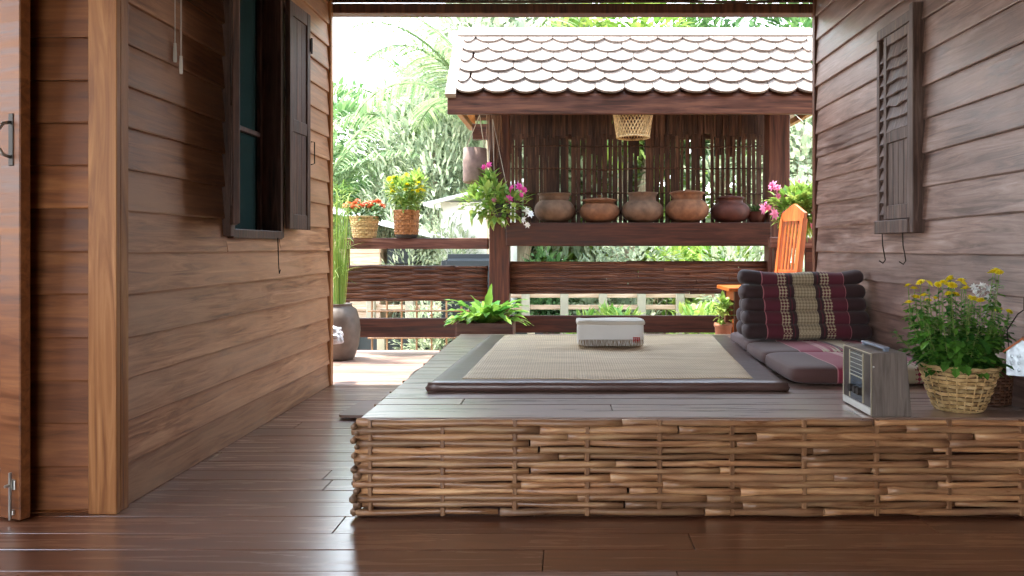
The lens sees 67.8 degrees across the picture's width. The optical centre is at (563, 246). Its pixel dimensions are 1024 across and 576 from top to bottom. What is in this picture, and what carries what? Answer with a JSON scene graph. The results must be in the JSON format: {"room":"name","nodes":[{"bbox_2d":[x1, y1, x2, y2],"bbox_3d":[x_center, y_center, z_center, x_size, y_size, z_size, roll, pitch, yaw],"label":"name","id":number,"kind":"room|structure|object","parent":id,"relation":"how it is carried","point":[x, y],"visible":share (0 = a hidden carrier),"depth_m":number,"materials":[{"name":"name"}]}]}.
{"room":"traditional dwelling","nodes":[
{"label":"traditional dwelling","id":0,"kind":"room"},
{"bbox_2d":[30,0,87,512],"bbox_3d":[-3.080,-0.500,3.161,2.240,3.201,0.044,0,0,0],"label":"wall","id":1,"kind":"structure","parent":0,"point":[58,28],"depth_m":3.15,"materials":[{"name":"brown wood"}]},
{"bbox_2d":[0,0,29,520],"bbox_3d":[-2.454,-0.029,3.127,0.600,2.242,0.102,0,0,20],"label":"door","id":2,"kind":"structure","parent":1,"relation":"in","point":[14,14],"depth_m":3.05,"materials":[{"name":"brown wood"}]},
{"bbox_2d":[88,0,119,513],"bbox_3d":[-1.899,-0.500,3.140,0.118,3.200,0.030,0,0,0],"label":"trim","id":3,"kind":"structure","parent":1,"relation":"attached to","point":[103,15],"depth_m":3.12,"materials":[{"name":"brown wood"}]},
{"bbox_2d":[128,0,329,504],"bbox_3d":[-1.876,-0.499,4.620,0.044,3.202,2.820,0,0,0],"label":"wall","id":4,"kind":"structure","parent":0,"point":[222,344],"depth_m":3.88,"materials":[{"name":"brown wood"}]},
{"bbox_2d":[120,0,127,511],"bbox_3d":[-1.863,-0.500,3.186,0.044,3.200,0.059,0,0,0],"label":"trim","id":5,"kind":"structure","parent":4,"relation":"attached to","point":[123,3],"depth_m":3.17,"materials":[{"name":"brown wood"}]},
{"bbox_2d":[332,0,812,3],"bbox_3d":[0.120,-2.031,6.070,4.200,0.170,0.024,0,0,0],"label":"trim","id":6,"kind":"structure","parent":4,"relation":"attached to","point":[333,1],"depth_m":6.06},
{"bbox_2d":[0,350,1023,575],"bbox_3d":[0.000,1.115,2.860,8.397,0.031,10.517,0,0,0],"label":"floor","id":7,"kind":"structure","parent":0,"point":[273,501],"depth_m":2.90,"materials":[{"name":"brown wood"}]},
{"bbox_2d":[333,180,365,360],"bbox_3d":[-2.193,0.192,7.454,0.600,1.813,0.536,0,0,0],"label":"potted plant","id":8,"kind":"object","parent":7,"relation":"on","point":[345,316],"visible":0.75,"depth_m":7.38,"materials":[{"name":"green plant"}]},
{"bbox_2d":[333,303,360,360],"bbox_3d":[-2.206,0.826,7.450,0.410,0.545,0.410,0,0,0],"label":"jar","id":9,"kind":"object","parent":8,"relation":"attached to","point":[345,316],"depth_m":7.32,"materials":[{"name":"ceramic"}]},
{"bbox_2d":[339,400,380,417],"bbox_3d":[-1.145,1.085,5.070,0.600,0.028,0.490,0,0,0],"label":"board","id":10,"kind":"object","parent":7,"relation":"on","point":[361,408],"visible":0.34,"depth_m":5.01,"materials":[{"name":"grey wood"}]},
{"bbox_2d":[344,238,488,336],"bbox_3d":[-1.582,0.753,7.957,1.597,1.693,0.155,0,0,0],"label":"railing","id":11,"kind":"object","parent":7,"relation":"on","point":[374,282],"visible":0.84,"depth_m":7.92,"materials":[{"name":"brown wood"}]},
{"bbox_2d":[339,199,386,237],"bbox_3d":[-2.088,-0.301,7.953,0.511,0.413,0.426,0,0,0],"label":"flowers","id":12,"kind":"object","parent":11,"relation":"on","point":[366,226],"visible":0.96,"depth_m":7.86,"materials":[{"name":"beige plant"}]},
{"bbox_2d":[349,216,378,237],"bbox_3d":[-2.087,-0.208,7.950,0.319,0.228,0.319,0,0,0],"label":"basket","id":13,"kind":"object","parent":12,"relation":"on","point":[366,226],"depth_m":7.84,"materials":[{"name":"wicker"}]},
{"bbox_2d":[383,167,433,237],"bbox_3d":[-1.642,-0.467,7.950,0.506,0.745,0.415,0,0,23],"label":"flowers","id":14,"kind":"object","parent":11,"relation":"on","point":[406,222],"visible":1,"depth_m":7.86,"materials":[{"name":"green plant"}]},
{"bbox_2d":[393,210,419,234],"bbox_3d":[-1.647,-0.257,7.950,0.278,0.257,0.278,0,0,0],"label":"basket","id":15,"kind":"object","parent":14,"relation":"on","point":[406,222],"depth_m":7.84,"materials":[{"name":"brown wicker"}]},
{"bbox_2d":[444,283,533,336],"bbox_3d":[-0.641,0.703,6.417,0.772,0.782,0.801,0,0,0],"label":"planter","id":16,"kind":"object","parent":7,"relation":"on","point":[488,317],"visible":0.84,"depth_m":6.26,"materials":[{"name":"brown wood"}]},
{"bbox_2d":[349,334,1023,516],"bbox_3d":[0.561,0.898,4.582,2.869,0.404,3.055,0,0,0],"label":"platform","id":17,"kind":"object","parent":7,"relation":"on","point":[803,450],"visible":0.83,"depth_m":3.08,"materials":[{"name":"brown wood"}]},
{"bbox_2d":[425,335,789,391],"bbox_3d":[0.280,0.669,4.655,1.798,0.054,2.120,0,0,3],"label":"floor mat","id":18,"kind":"object","parent":17,"relation":"on","point":[498,362],"visible":0.91,"depth_m":4.13,"materials":[{"name":"brown fabric"}]},
{"bbox_2d":[576,317,644,346],"bbox_3d":[0.300,0.554,4.957,0.444,0.177,0.217,0,0,0],"label":"box","id":19,"kind":"object","parent":18,"relation":"on","point":[610,331],"visible":1,"depth_m":4.86,"materials":[{"name":"white fabric"}]},
{"bbox_2d":[730,269,924,383],"bbox_3d":[1.562,0.422,4.625,0.851,0.547,1.688,0,0,0],"label":"floor cushion","id":20,"kind":"object","parent":17,"relation":"on","point":[797,324],"visible":0.94,"depth_m":4.86,"materials":[{"name":"fabric"}]},
{"bbox_2d":[843,340,911,416],"bbox_3d":[1.331,0.555,3.259,0.184,0.281,0.316,0,0,0],"label":"radio","id":21,"kind":"object","parent":17,"relation":"on","point":[875,376],"visible":1,"depth_m":3.11,"materials":[{"name":"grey wood"}]},
{"bbox_2d":[892,268,1016,413],"bbox_3d":[1.683,0.393,3.285,0.466,0.607,0.472,0,0,34],"label":"flower basket","id":22,"kind":"object","parent":17,"relation":"on","point":[961,375],"visible":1,"depth_m":3.18,"materials":[{"name":"wicker"}]},
{"bbox_2d":[916,359,1002,413],"bbox_3d":[1.693,0.595,3.262,0.335,0.202,0.335,0,0,0],"label":"basket","id":23,"kind":"object","parent":22,"relation":"attached to","point":[949,388],"depth_m":3.16,"materials":[{"name":"wicker"}]},
{"bbox_2d":[987,361,1013,405],"bbox_3d":[1.900,0.605,3.400,0.206,0.180,0.206,0,0,0],"label":"wicker basket","id":24,"kind":"object","parent":17,"relation":"on","point":[1002,395],"visible":0.23,"depth_m":3.31,"materials":[{"name":"brown wicker"}]},
{"bbox_2d":[711,290,735,333],"bbox_3d":[1.348,0.730,6.419,0.228,0.736,0.224,0,0,0],"label":"terracotta planter","id":25,"kind":"object","parent":7,"relation":"on","point":[721,327],"visible":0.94,"depth_m":6.38,"materials":[{"name":"green plant"}]},
{"bbox_2d":[717,285,739,332],"bbox_3d":[1.700,0.721,6.620,0.640,0.757,0.500,0,0,0],"label":"side table","id":26,"kind":"object","parent":7,"relation":"on","point":[731,291],"visible":0.19,"depth_m":6.58,"materials":[{"name":"orange wood"}]},
{"bbox_2d":[731,204,807,331],"bbox_3d":[1.828,0.356,6.721,0.565,1.485,0.400,0,0,-22],"label":"chair","id":27,"kind":"object","parent":7,"relation":"on","point":[794,213],"visible":0.38,"depth_m":6.79,"materials":[{"name":"orange wood"}]},
{"bbox_2d":[768,237,811,271],"bbox_3d":[2.513,0.501,7.550,0.953,1.199,0.100,0,0,0],"label":"railing","id":28,"kind":"object","parent":7,"relation":"on","point":[772,241],"visible":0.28,"depth_m":7.53,"materials":[{"name":"brown wood"}]},
{"bbox_2d":[815,0,1023,408],"bbox_3d":[2.016,-0.498,3.805,0.044,3.203,4.450,0,0,0],"label":"wall","id":29,"kind":"structure","parent":0,"point":[973,80],"depth_m":4.07,"materials":[{"name":"brown wood"}]},
{"bbox_2d":[874,2,924,264],"bbox_3d":[1.976,-0.633,4.515,0.081,1.474,0.554,0,0,0],"label":"window shutter","id":30,"kind":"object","parent":29,"relation":"in","point":[901,58],"depth_m":4.42,"materials":[{"name":"brown wood"}]},
{"bbox_2d":[1003,297,1023,376],"bbox_3d":[1.898,0.359,3.131,0.145,0.339,0.114,0,0,38],"label":"tin box","id":31,"kind":"object","parent":29,"relation":"attached to","point":[1014,353],"visible":0.96,"depth_m":3.11,"materials":[{"name":"white metal"}]},
{"bbox_3d":[0.000,-2.115,1.697,8.400,0.030,9.395,0,0,0],"label":"ceiling","id":32,"kind":"structure","parent":0,"visible":0},
{"bbox_2d":[173,0,176,61],"bbox_3d":[-1.853,-1.491,3.620,0.017,1.219,0.017,0,0,0],"label":"pull cord","id":33,"kind":"object","parent":32,"relation":"hanging from","point":[174,45],"visible":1,"depth_m":3.62,"materials":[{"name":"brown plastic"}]},
{"bbox_2d":[179,0,182,73],"bbox_3d":[-1.824,-1.462,3.620,0.017,1.276,0.017,0,0,0],"label":"pull cord","id":34,"kind":"object","parent":32,"relation":"hanging from","point":[180,58],"visible":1,"depth_m":3.62,"materials":[{"name":"white plastic"}]},
{"bbox_3d":[-1.961,-0.500,4.615,0.118,3.200,2.830,0,0,0],"label":"wall","id":35,"kind":"structure","parent":0,"visible":0},
{"bbox_2d":[222,0,314,273],"bbox_3d":[-1.832,-0.749,4.620,0.355,1.841,1.512,0,0,0],"label":"window","id":36,"kind":"structure","parent":35,"relation":"in","point":[253,30],"depth_m":4.96,"materials":[{"name":"brown wood"}]},
{"bbox_2d":[327,0,332,385],"bbox_3d":[-1.878,-0.500,6.050,0.064,3.200,0.060,0,0,0],"label":"trim","id":37,"kind":"structure","parent":35,"relation":"attached to","point":[330,3],"depth_m":6.02,"materials":[{"name":"brown wood"}]},
{"bbox_2d":[333,326,343,343],"bbox_3d":[-1.889,0.709,6.178,0.204,0.146,0.186,0,0,0],"label":"plastic bag","id":38,"kind":"object","parent":35,"relation":"hanging from","point":[338,338],"visible":0.54,"depth_m":6.13,"materials":[{"name":"white plastic"}]},
{"bbox_3d":[3.125,-0.500,6.035,2.150,3.200,0.050,0,0,0],"label":"wall","id":39,"kind":"structure","parent":0,"visible":0},
{"bbox_2d":[333,3,811,16],"bbox_3d":[0.070,-1.911,6.140,4.100,0.078,0.120,0,0,0],"label":"ceiling beam","id":40,"kind":"structure","parent":39,"relation":"attached to","point":[339,9],"depth_m":6.08,"materials":[{"name":"brown wood"}]},
{"bbox_2d":[812,0,817,271],"bbox_3d":[2.019,-0.500,6.060,0.062,3.200,0.060,0,0,0],"label":"trim","id":41,"kind":"structure","parent":39,"relation":"attached to","point":[814,18],"depth_m":6.03,"materials":[{"name":"brown wood"}]},
{"label":"outside","id":42,"kind":"structure","parent":0,"visible":0},
{"bbox_3d":[0.000,2.161,10.000,120.000,0.188,120.000,0,0,0],"label":"ground","id":43,"kind":"structure","parent":42,"visible":0},
{"bbox_2d":[333,69,396,222],"bbox_3d":[-7.301,-1.618,23.039,6.298,7.595,7.553,0,0,-40],"label":"tree","id":44,"kind":"object","parent":43,"relation":"on","point":[338,106],"visible":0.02,"depth_m":21.47,"materials":[{"name":"green plant"}]},
{"bbox_2d":[333,132,423,235],"bbox_3d":[-5.128,0.137,17.831,3.694,5.768,4.336,0,0,32],"label":"bush","id":45,"kind":"object","parent":43,"relation":"on","point":[352,191],"visible":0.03,"depth_m":17.93,"materials":[{"name":"green plant"}]},
{"bbox_2d":[333,108,437,188],"bbox_3d":[-5.011,-0.418,15.620,5.044,5.155,4.904,0,0,0],"label":"palm tree","id":46,"kind":"object","parent":43,"relation":"on","point":[354,170],"visible":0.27,"depth_m":15.39,"materials":[{"name":"green plant"}]},
{"bbox_2d":[333,207,439,317],"bbox_3d":[-4.375,0.314,14.200,4.362,3.176,3.200,0,0,0],"label":"house","id":47,"kind":"structure","parent":43,"relation":"on","point":[372,256],"depth_m":12.99,"materials":[{"name":"metal"}]},
{"bbox_2d":[333,51,453,223],"bbox_3d":[-3.210,-1.352,18.422,4.549,7.017,5.977,0,0,10],"label":"palm tree","id":48,"kind":"object","parent":43,"relation":"on","point":[398,108],"visible":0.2,"depth_m":17.94,"materials":[{"name":"green plant"}]},
{"bbox_2d":[334,95,459,317],"bbox_3d":[-3.428,-0.124,16.207,3.115,5.700,3.933,0,0,8],"label":"bush","id":49,"kind":"object","parent":43,"relation":"on","point":[387,131],"visible":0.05,"depth_m":14.96,"materials":[{"name":"green plant"}]},
{"bbox_2d":[333,52,471,210],"bbox_3d":[-3.203,-1.742,20.970,6.649,7.858,5.478,0,0,22],"label":"tree","id":50,"kind":"object","parent":43,"relation":"on","point":[361,125],"visible":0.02,"depth_m":20.17,"materials":[{"name":"green plant"}]},
{"bbox_2d":[368,301,475,349],"bbox_3d":[-1.752,1.360,10.191,1.750,1.520,0.047,0,0,0],"label":"trellis","id":51,"kind":"object","parent":43,"relation":"on","point":[371,310],"visible":0.23,"depth_m":10.17,"materials":[{"name":"wood"}]},
{"bbox_2d":[379,204,485,317],"bbox_3d":[-2.026,0.785,13.012,2.177,3.117,2.207,0,0,21],"label":"bush","id":52,"kind":"object","parent":43,"relation":"on","point":[437,227],"visible":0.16,"depth_m":12.54,"materials":[{"name":"green plant"}]},
{"bbox_2d":[388,301,481,349],"bbox_3d":[-1.746,1.365,10.909,1.480,1.934,1.868,0,0,-31],"label":"bush","id":53,"kind":"object","parent":43,"relation":"on","point":[423,343],"visible":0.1,"depth_m":10.64,"materials":[{"name":"green plant"}]},
{"bbox_2d":[351,76,523,317],"bbox_3d":[-2.608,-0.425,15.049,3.355,5.922,3.308,0,0,33],"label":"tree","id":54,"kind":"object","parent":43,"relation":"on","point":[449,149],"visible":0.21,"depth_m":14.65,"materials":[{"name":"green plant"}]},
{"bbox_2d":[357,333,542,349],"bbox_3d":[-2.250,1.615,10.920,3.900,1.030,0.100,0,0,0],"label":"fence","id":55,"kind":"object","parent":43,"relation":"on","point":[364,342],"visible":0.02,"depth_m":10.93,"materials":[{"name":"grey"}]},
{"bbox_2d":[363,58,562,298],"bbox_3d":[-3.124,-1.435,23.694,8.546,9.450,10.250,0,0,0],"label":"tree","id":56,"kind":"object","parent":43,"relation":"on","point":[395,63],"visible":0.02,"depth_m":21.16,"materials":[{"name":"green plant"}]},
{"bbox_2d":[441,254,488,348],"bbox_3d":[-1.310,1.115,10.800,0.800,2.030,0.600,0,0,0],"label":"tarpaulin","id":57,"kind":"object","parent":43,"relation":"on","point":[453,259],"visible":0.24,"depth_m":10.56,"materials":[{"name":"grey"}]},
{"bbox_2d":[350,17,580,253],"bbox_3d":[-0.857,-0.907,12.314,5.224,6.129,4.981,0,0,-5],"label":"palm tree","id":58,"kind":"object","parent":43,"relation":"on","point":[430,104],"visible":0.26,"depth_m":11.73,"materials":[{"name":"green plant"}]},
{"bbox_2d":[423,178,523,313],"bbox_3d":[-1.483,0.513,13.300,1.662,3.274,1.700,0,0,0],"label":"outbuilding","id":59,"kind":"structure","parent":43,"relation":"on","point":[449,204],"depth_m":12.70,"materials":[{"name":"paint"}]},
{"bbox_2d":[381,17,612,312],"bbox_3d":[-1.223,-2.055,16.978,5.706,8.492,6.926,0,0,-28],"label":"tree","id":60,"kind":"object","parent":43,"relation":"on","point":[482,22],"visible":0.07,"depth_m":15.45,"materials":[{"name":"green plant"}]},
{"bbox_2d":[352,293,719,333],"bbox_3d":[-0.600,1.390,12.230,7.600,1.520,0.180,0,0,0],"label":"fence","id":61,"kind":"object","parent":43,"relation":"on","point":[563,307],"visible":0.03,"depth_m":12.27,"materials":[{"name":"concrete"}]},
{"bbox_2d":[515,246,575,314],"bbox_3d":[-1.043,1.224,14.089,2.351,2.622,2.759,0,0,-33],"label":"bush","id":62,"kind":"object","parent":43,"relation":"on","point":[540,253],"visible":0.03,"depth_m":13.44,"materials":[{"name":"green plant"}]},
{"bbox_2d":[530,298,587,314],"bbox_3d":[-0.233,1.483,13.356,1.679,1.873,1.971,0,0,27],"label":"bush","id":63,"kind":"object","parent":43,"relation":"on","point":[557,302],"visible":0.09,"depth_m":13.35,"materials":[{"name":"green plant"}]},
{"bbox_2d":[445,140,714,313],"bbox_3d":[0.367,-0.887,19.976,7.304,8.248,8.865,0,0,-20],"label":"tree","id":64,"kind":"object","parent":43,"relation":"on","point":[584,249],"visible":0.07,"depth_m":17.05,"materials":[{"name":"green plant"}]},
{"bbox_2d":[563,301,645,333],"bbox_3d":[0.617,1.530,11.019,1.716,1.541,1.574,0,0,40],"label":"bush","id":65,"kind":"object","parent":43,"relation":"on","point":[604,310],"visible":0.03,"depth_m":10.92,"materials":[{"name":"green plant"}]},
{"bbox_2d":[531,17,694,259],"bbox_3d":[0.982,-2.338,17.336,5.250,9.072,5.479,0,0,-21],"label":"tree","id":66,"kind":"object","parent":43,"relation":"on","point":[644,20],"visible":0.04,"depth_m":15.78,"materials":[{"name":"green plant"}]},
{"bbox_2d":[553,218,682,314],"bbox_3d":[0.901,0.922,13.717,2.336,3.053,2.950,0,0,-4],"label":"bush","id":67,"kind":"object","parent":43,"relation":"on","point":[590,301],"visible":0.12,"depth_m":13.12,"materials":[{"name":"green plant"}]},
{"bbox_2d":[604,246,710,314],"bbox_3d":[1.844,1.124,13.568,2.458,2.544,1.947,0,0,-5],"label":"bush","id":68,"kind":"object","parent":43,"relation":"on","point":[640,251],"visible":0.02,"depth_m":13.29,"materials":[{"name":"green plant"}]},
{"bbox_2d":[530,141,790,311],"bbox_3d":[3.375,-1.013,20.868,7.637,8.289,7.970,0,0,36],"label":"tree","id":69,"kind":"object","parent":43,"relation":"on","point":[572,255],"visible":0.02,"depth_m":18.86,"materials":[{"name":"green plant"}]},
{"bbox_2d":[666,299,718,333],"bbox_3d":[2.165,1.492,10.777,1.824,1.637,1.672,0,0,-35],"label":"bush","id":70,"kind":"object","parent":43,"relation":"on","point":[701,309],"visible":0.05,"depth_m":10.67,"materials":[{"name":"green plant"}]},
{"bbox_2d":[644,246,760,314],"bbox_3d":[2.646,1.004,13.815,2.951,2.888,3.218,0,0,-19],"label":"bush","id":71,"kind":"object","parent":43,"relation":"on","point":[686,255],"visible":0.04,"depth_m":13.56,"materials":[{"name":"green plant"}]},
{"bbox_2d":[639,17,811,247],"bbox_3d":[4.547,-2.441,17.843,5.578,9.274,6.306,0,0,-16],"label":"tree","id":72,"kind":"object","parent":43,"relation":"on","point":[702,22],"visible":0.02,"depth_m":17.31,"materials":[{"name":"green plant"}]},
{"bbox_2d":[683,115,811,269],"bbox_3d":[4.423,-0.589,14.511,4.565,5.524,5.540,0,0,-9],"label":"tree","id":73,"kind":"object","parent":43,"relation":"on","point":[795,150],"visible":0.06,"depth_m":13.92,"materials":[{"name":"green plant"}]},
{"bbox_2d":[690,165,811,333],"bbox_3d":[3.101,0.681,11.618,2.336,3.664,2.950,0,0,-3],"label":"bush","id":74,"kind":"object","parent":43,"relation":"on","point":[729,249],"visible":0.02,"depth_m":11.77,"materials":[{"name":"green plant"}]},
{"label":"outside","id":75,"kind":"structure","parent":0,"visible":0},
{"bbox_2d":[445,28,811,332],"bbox_3d":[0.750,-0.115,8.101,3.801,4.430,1.535,0,0,0],"label":"shelter","id":76,"kind":"object","parent":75,"point":[543,88],"visible":0.85,"depth_m":7.86,"materials":[{"name":"brown wood"}]},
{"bbox_2d":[463,115,486,183],"bbox_3d":[-0.892,-0.988,7.784,0.302,0.669,0.251,0,0,36],"label":"hanging planter","id":77,"kind":"object","parent":76,"relation":"hanging from","point":[474,158],"visible":0.8,"depth_m":7.69,"materials":[{"name":"grey metal"}]},
{"bbox_2d":[454,119,533,230],"bbox_3d":[-0.700,-0.730,7.627,0.848,1.142,0.461,0,0,0],"label":"flower planter","id":78,"kind":"object","parent":76,"relation":"hanging from","point":[497,204],"visible":1,"depth_m":7.58,"materials":[{"name":"green plant"}]},
{"bbox_2d":[534,192,574,222],"bbox_3d":[-0.100,-0.409,8.030,0.429,0.312,0.428,0,0,-10],"label":"clay pot","id":79,"kind":"object","parent":76,"relation":"on","point":[553,207],"visible":0.99,"depth_m":7.88,"materials":[{"name":"brown ceramic"}]},
{"bbox_2d":[579,195,618,222],"bbox_3d":[0.375,-0.403,8.030,0.423,0.300,0.423,0,0,20],"label":"clay pot","id":80,"kind":"object","parent":76,"relation":"on","point":[594,210],"visible":0.99,"depth_m":7.88,"materials":[{"name":"brown ceramic"}]},
{"bbox_2d":[613,114,652,140],"bbox_3d":[0.692,-1.494,7.620,0.416,0.811,0.416,0,0,0],"label":"hanging basket","id":81,"kind":"object","parent":76,"relation":"hanging from","point":[645,121],"visible":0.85,"depth_m":7.52,"materials":[{"name":"wicker"}]},
{"bbox_2d":[506,223,770,245],"bbox_3d":[0.770,-0.132,8.070,2.740,0.242,0.460,0,0,0],"label":"shelf","id":82,"kind":"object","parent":76,"relation":"attached to","point":[517,234],"depth_m":7.84,"materials":[{"name":"brown wood"}]},
{"bbox_2d":[622,192,663,222],"bbox_3d":[0.829,-0.414,8.030,0.445,0.321,0.444,0,0,27],"label":"clay pot","id":83,"kind":"object","parent":76,"relation":"on","point":[641,207],"visible":1,"depth_m":7.88,"materials":[{"name":"brown ceramic"}]},
{"bbox_2d":[665,189,708,222],"bbox_3d":[1.299,-0.432,8.030,0.461,0.358,0.460,0,0,-34],"label":"clay pot","id":84,"kind":"object","parent":76,"relation":"on","point":[686,206],"visible":0.98,"depth_m":7.87,"materials":[{"name":"brown ceramic"}]},
{"bbox_2d":[711,193,750,222],"bbox_3d":[1.759,-0.411,8.030,0.413,0.316,0.412,0,0,16],"label":"clay pot","id":85,"kind":"object","parent":76,"relation":"on","point":[730,208],"visible":1,"depth_m":7.89,"materials":[{"name":"brown ceramic"}]},
{"bbox_2d":[746,202,766,222],"bbox_3d":[2.036,-0.367,7.978,0.300,0.226,0.311,0,0,0],"label":"potted herb","id":86,"kind":"object","parent":76,"relation":"on","point":[756,215],"visible":0.74,"depth_m":7.91,"materials":[{"name":"red ceramic"}]},
{"bbox_2d":[748,211,766,222],"bbox_3d":[2.026,-0.311,7.980,0.220,0.115,0.220,0,0,0],"label":"pot","id":87,"kind":"object","parent":86,"relation":"attached to","point":[754,216],"depth_m":7.91,"materials":[{"name":"red ceramic"}]},
{"bbox_2d":[759,115,811,239],"bbox_3d":[2.202,-0.669,7.155,0.794,1.266,0.530,0,0,0],"label":"flowers","id":88,"kind":"object","parent":76,"relation":"hanging from","point":[801,195],"visible":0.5,"depth_m":7.04,"materials":[{"name":"green plant"}]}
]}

